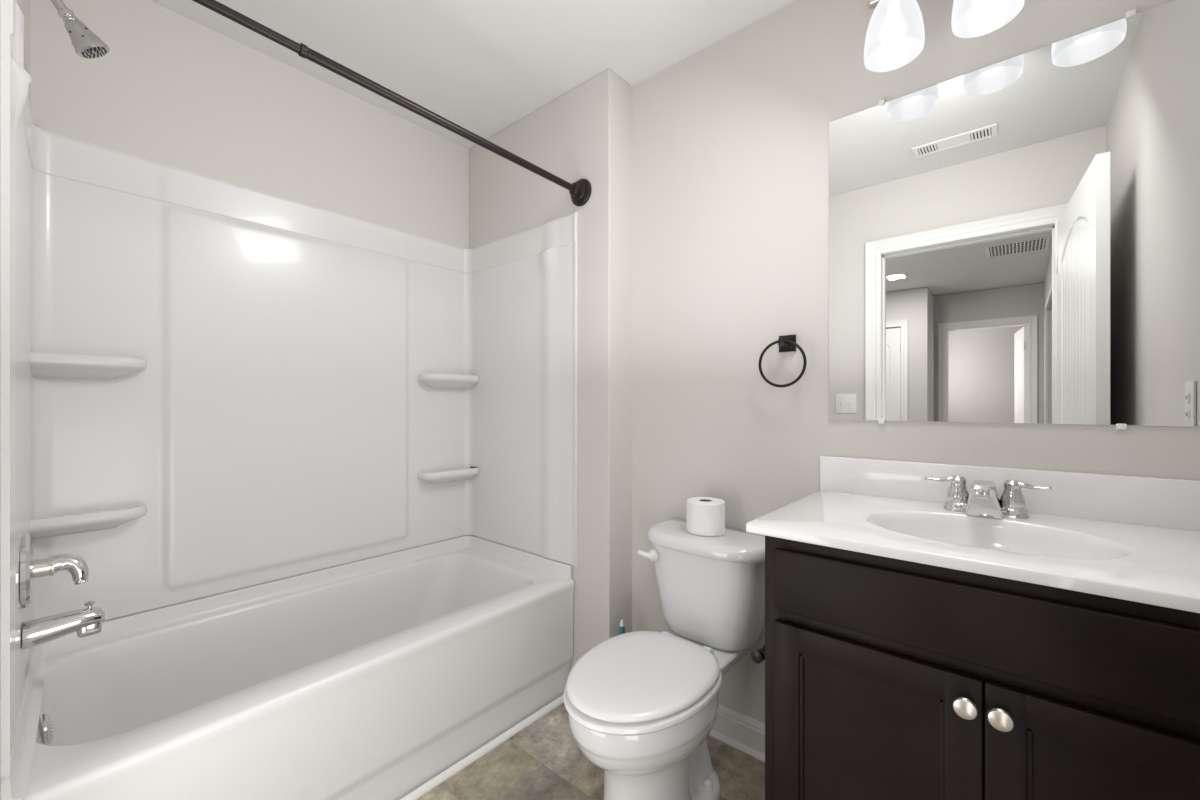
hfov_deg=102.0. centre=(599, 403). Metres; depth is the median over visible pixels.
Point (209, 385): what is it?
shower surround
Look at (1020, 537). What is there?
sink basin
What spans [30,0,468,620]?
wall
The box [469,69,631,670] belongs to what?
wall
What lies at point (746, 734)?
baseboard
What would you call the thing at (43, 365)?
shelf
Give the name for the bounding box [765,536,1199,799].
vanity cabinet
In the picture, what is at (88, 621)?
tub spout
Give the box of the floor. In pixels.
[416,703,764,799]
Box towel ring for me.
[758,335,806,386]
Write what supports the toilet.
on the floor
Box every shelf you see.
[30,352,146,378]
[30,503,146,538]
[417,373,478,388]
[417,467,478,483]
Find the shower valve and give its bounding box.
[20,534,88,608]
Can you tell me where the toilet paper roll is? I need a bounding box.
[686,497,724,536]
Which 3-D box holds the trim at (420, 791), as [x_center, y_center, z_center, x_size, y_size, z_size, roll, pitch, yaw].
[-0.583,1.151,1.386,0.016,0.018,1.489,0,0,41]
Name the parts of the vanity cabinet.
door, knob, drawer, knob, door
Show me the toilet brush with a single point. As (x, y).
(621, 626)
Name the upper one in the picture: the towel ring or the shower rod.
the shower rod
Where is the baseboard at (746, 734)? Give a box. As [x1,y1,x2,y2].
[709,704,764,762]
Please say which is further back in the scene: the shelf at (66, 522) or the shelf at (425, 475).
the shelf at (425, 475)
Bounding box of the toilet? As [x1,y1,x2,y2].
[563,519,764,799]
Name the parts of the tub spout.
diverter knob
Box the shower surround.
[0,0,576,777]
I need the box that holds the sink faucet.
[924,475,1052,518]
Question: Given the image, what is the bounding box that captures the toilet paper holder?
[751,644,764,662]
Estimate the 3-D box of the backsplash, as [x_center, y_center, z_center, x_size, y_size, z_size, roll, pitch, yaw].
[0.959,0.209,1.227,0.762,0.104,0.018,0,0,41]
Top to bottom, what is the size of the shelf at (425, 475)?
0.062 m
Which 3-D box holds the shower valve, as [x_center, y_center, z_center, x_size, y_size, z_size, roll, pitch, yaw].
[-1.283,0.381,1.146,0.166,0.166,0.107,0,0,41]
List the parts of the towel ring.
post, wall plate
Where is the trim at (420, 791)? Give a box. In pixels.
[400,695,563,799]
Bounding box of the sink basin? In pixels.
[866,512,1128,557]
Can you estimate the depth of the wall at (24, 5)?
1.25 m
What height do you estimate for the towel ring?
0.166 m
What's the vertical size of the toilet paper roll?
0.104 m
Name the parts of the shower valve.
valve stem, lever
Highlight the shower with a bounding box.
[51,0,109,58]
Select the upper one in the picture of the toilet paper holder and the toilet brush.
the toilet brush
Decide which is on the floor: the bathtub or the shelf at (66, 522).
the bathtub
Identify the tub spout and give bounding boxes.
[22,601,104,649]
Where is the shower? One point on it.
(86, 44)
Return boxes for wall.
[0,0,29,799]
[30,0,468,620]
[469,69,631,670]
[632,0,1199,723]
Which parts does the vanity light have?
bulb, lamp shade, bulb, lamp shade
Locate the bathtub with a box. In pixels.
[1,535,574,799]
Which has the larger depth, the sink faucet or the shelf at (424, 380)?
the shelf at (424, 380)
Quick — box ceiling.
[149,0,794,148]
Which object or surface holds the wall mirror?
attached to the wall at (730, 140)
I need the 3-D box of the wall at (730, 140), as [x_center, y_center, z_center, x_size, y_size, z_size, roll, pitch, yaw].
[0.725,-0.057,1.506,1.484,2.433,0.100,0,0,41]
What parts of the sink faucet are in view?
handle, spout, plate, handle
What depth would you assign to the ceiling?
1.70 m
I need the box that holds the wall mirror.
[829,0,1199,429]
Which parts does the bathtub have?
overflow plate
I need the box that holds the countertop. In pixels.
[746,456,1199,612]
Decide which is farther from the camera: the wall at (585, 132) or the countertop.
the wall at (585, 132)
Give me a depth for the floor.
1.53 m
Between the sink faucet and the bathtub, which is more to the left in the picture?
the bathtub
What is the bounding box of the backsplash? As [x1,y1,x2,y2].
[820,456,1199,531]
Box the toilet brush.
[619,619,624,634]
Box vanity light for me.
[864,0,1024,71]
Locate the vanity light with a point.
(895, 35)
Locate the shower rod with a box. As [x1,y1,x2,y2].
[192,0,591,205]

